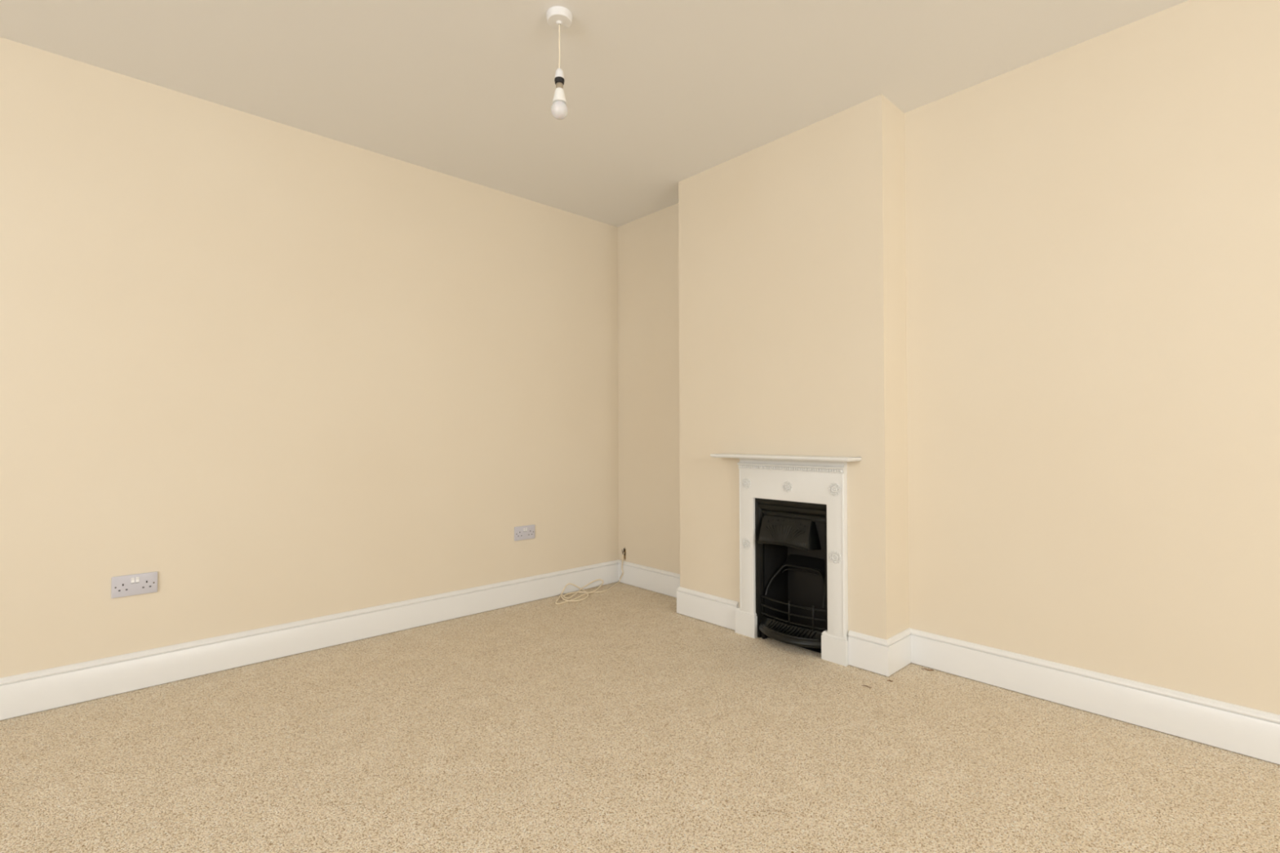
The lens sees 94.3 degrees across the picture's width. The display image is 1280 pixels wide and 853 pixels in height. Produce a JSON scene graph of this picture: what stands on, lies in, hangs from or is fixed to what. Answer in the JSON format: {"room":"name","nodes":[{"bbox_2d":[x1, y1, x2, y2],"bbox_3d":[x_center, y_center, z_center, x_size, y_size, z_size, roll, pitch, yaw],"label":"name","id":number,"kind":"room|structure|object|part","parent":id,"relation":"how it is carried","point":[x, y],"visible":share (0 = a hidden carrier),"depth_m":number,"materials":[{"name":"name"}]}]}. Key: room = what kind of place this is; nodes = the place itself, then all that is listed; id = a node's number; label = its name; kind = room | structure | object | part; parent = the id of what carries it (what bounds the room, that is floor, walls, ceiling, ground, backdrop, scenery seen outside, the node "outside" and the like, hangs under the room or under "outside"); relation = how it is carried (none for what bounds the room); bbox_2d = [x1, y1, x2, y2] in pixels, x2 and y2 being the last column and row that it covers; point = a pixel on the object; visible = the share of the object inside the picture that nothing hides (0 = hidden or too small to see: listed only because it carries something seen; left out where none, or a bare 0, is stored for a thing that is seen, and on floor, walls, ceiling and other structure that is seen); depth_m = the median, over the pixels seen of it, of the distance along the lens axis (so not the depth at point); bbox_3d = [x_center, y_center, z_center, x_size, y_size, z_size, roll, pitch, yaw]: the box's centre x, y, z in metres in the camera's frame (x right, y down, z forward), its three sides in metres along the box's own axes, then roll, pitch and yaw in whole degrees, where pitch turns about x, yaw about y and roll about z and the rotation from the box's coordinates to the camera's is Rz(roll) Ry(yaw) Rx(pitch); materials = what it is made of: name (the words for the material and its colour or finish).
{"room":"living room","nodes":[
{"label":"living room","id":0,"kind":"room"},
{"bbox_2d":[0,36,618,677],"bbox_3d":[-2.393,-0.184,2.280,6.212,2.542,0.120,1,-1,-43],"label":"wall","id":1,"kind":"structure","parent":0,"point":[277,373],"depth_m":2.77,"materials":[{"name":"beige paint"}]},
{"bbox_2d":[111,571,157,598],"bbox_3d":[-2.089,0.654,2.456,0.146,0.086,0.012,1,-1,-43],"label":"wall socket","id":2,"kind":"object","parent":1,"relation":"attached to","point":[142,583],"visible":1,"depth_m":2.45,"materials":[{"name":"grey plastic"}]},
{"bbox_2d":[0,560,618,720],"bbox_3d":[-2.343,1.009,2.214,5.972,0.155,0.015,1,-1,-43],"label":"baseboard","id":3,"kind":"structure","parent":1,"relation":"attached to","point":[31,692],"depth_m":2.75,"materials":[{"name":"white paint"}]},
{"bbox_2d":[514,524,534,541],"bbox_3d":[-0.721,0.665,3.718,0.146,0.086,0.012,1,-1,-43],"label":"wall socket","id":4,"kind":"object","parent":1,"relation":"attached to","point":[523,532],"visible":1,"depth_m":3.71,"materials":[{"name":"grey plastic"}]},
{"bbox_2d":[0,0,1188,226],"bbox_3d":[-0.038,-1.546,-0.259,6.212,0.100,7.076,1,-1,-43],"label":"ceiling","id":5,"kind":"structure","parent":0,"point":[660,95],"depth_m":2.40,"materials":[{"name":"white paint"}]},
{"bbox_2d":[546,6,572,119],"bbox_3d":[-0.286,-1.278,2.112,0.092,0.370,0.092,1,-1,-43],"label":"pendant lamp","id":6,"kind":"object","parent":5,"relation":"hanging from","point":[559,18],"visible":1,"depth_m":2.10,"materials":[{"name":"white plastic"}]},
{"bbox_3d":[-0.286,-1.172,2.110,0.052,0.050,0.052,1,-1,-43],"label":"bulb","id":7,"kind":"part","parent":6,"relation":"part of","materials":[{"name":"white"}]},
{"bbox_3d":[-0.286,-1.121,2.110,0.060,0.055,0.060,1,-1,-43],"label":"bulb globe","id":8,"kind":"part","parent":6,"relation":"part of","materials":[{"name":"white glass"}]},
{"bbox_2d":[0,582,1279,852],"bbox_3d":[-0.030,1.096,-0.293,6.212,0.100,7.076,1,-1,-43],"label":"floor","id":9,"kind":"structure","parent":0,"point":[616,719],"depth_m":1.91,"materials":[{"name":"beige carpet"}]},
{"bbox_2d":[555,549,624,604],"bbox_3d":[-0.320,0.984,3.935,0.662,0.240,0.206,1,-1,-43],"label":"cable","id":10,"kind":"object","parent":9,"relation":"on","point":[562,595],"visible":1,"depth_m":3.91,"materials":[{"name":"beige plastic"}]},
{"bbox_2d":[710,453,861,666],"bbox_3d":[0.741,0.614,2.958,0.273,0.945,0.784,1,-1,-43],"label":"fireplace","id":11,"kind":"object","parent":9,"relation":"on","point":[793,579],"visible":1,"depth_m":2.95,"materials":[{"name":"white paint"}]},
{"bbox_2d":[710,453,861,462],"bbox_3d":[0.685,0.151,2.913,0.123,0.019,0.784,1,-1,-43],"label":"mantel shelf","id":12,"kind":"object","parent":11,"relation":"attached to","point":[743,457],"depth_m":2.86,"materials":[{"name":"white paint"}]},
{"bbox_2d":[757,512,824,551],"bbox_3d":[0.738,0.517,2.923,0.075,0.152,0.352,1,-1,-43],"label":"hood","id":13,"kind":"object","parent":11,"relation":"attached to","point":[801,531],"depth_m":2.90,"materials":[{"name":"black metal"}]},
{"bbox_3d":[0.756,0.727,2.936,0.048,0.720,0.416,1,-1,-43],"label":"iron frame","id":14,"kind":"part","parent":11,"relation":"part of","materials":[{"name":"black metal"}]},
{"bbox_3d":[0.732,0.189,2.924,0.040,0.058,0.602,1,-1,-43],"label":"cornice","id":15,"kind":"part","parent":11,"relation":"part of","materials":[{"name":"white paint"}]},
{"bbox_2d":[760,615,823,640],"bbox_3d":[0.723,0.990,2.902,0.091,0.045,0.353,1,-1,-43],"label":"grille","id":16,"kind":"object","parent":11,"relation":"attached to","point":[779,633],"depth_m":2.88,"materials":[{"name":"black metal"}]},
{"bbox_3d":[0.808,0.764,2.983,0.136,0.203,0.326,1,-1,-43],"label":"throat plate","id":17,"kind":"part","parent":11,"relation":"part of","materials":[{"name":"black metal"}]},
{"bbox_3d":[0.764,0.517,2.947,0.004,0.140,0.350,1,-1,-43],"label":"register plate","id":18,"kind":"part","parent":11,"relation":"part of","materials":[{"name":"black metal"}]},
{"bbox_2d":[678,94,909,639],"bbox_3d":[0.734,-0.182,3.124,0.231,2.542,1.231,1,-1,-43],"label":"wall","id":19,"kind":"structure","parent":0,"point":[792,246],"depth_m":2.88,"materials":[{"name":"beige paint"}]},
{"bbox_2d":[676,586,738,630],"bbox_3d":[0.370,1.015,3.325,0.015,0.155,0.445,1,-1,-43],"label":"baseboard","id":20,"kind":"structure","parent":19,"relation":"attached to","point":[718,611],"depth_m":3.31,"materials":[{"name":"white paint"}]},
{"bbox_2d":[848,630,888,676],"bbox_3d":[1.012,1.004,2.629,0.015,0.155,0.185,1,-1,-43],"label":"baseboard","id":21,"kind":"structure","parent":19,"relation":"attached to","point":[867,652],"depth_m":2.62,"materials":[{"name":"white paint"}]},
{"bbox_2d":[886,627,911,676],"bbox_3d":[1.155,1.004,2.645,0.246,0.155,0.015,1,-1,-43],"label":"baseboard","id":22,"kind":"structure","parent":19,"relation":"attached to","point":[899,645],"depth_m":2.63,"materials":[{"name":"white paint"}]},
{"bbox_2d":[617,0,1279,715],"bbox_3d":[2.245,-0.205,1.745,0.120,2.542,6.956,1,-1,-43],"label":"wall","id":23,"kind":"structure","parent":0,"point":[1092,226],"depth_m":2.24,"materials":[{"name":"beige paint"}]},
{"bbox_2d":[623,546,626,559],"bbox_3d":[-0.108,0.897,4.194,0.003,0.098,0.024,1,-1,-43],"label":"cable hole","id":24,"kind":"object","parent":23,"relation":"attached to","point":[624,548],"visible":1,"depth_m":4.19,"materials":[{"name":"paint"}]},
{"bbox_2d":[617,560,679,597],"bbox_3d":[0.120,1.024,3.937,0.015,0.155,0.824,1,-1,-43],"label":"baseboard","id":25,"kind":"structure","parent":23,"relation":"attached to","point":[658,580],"depth_m":3.99,"materials":[{"name":"white paint"}]},
{"bbox_2d":[909,627,1279,764],"bbox_3d":[2.855,0.977,0.973,0.015,0.155,4.781,1,-1,-43],"label":"baseboard","id":26,"kind":"structure","parent":23,"relation":"attached to","point":[1245,731],"depth_m":2.18,"materials":[{"name":"white paint"}]}
]}

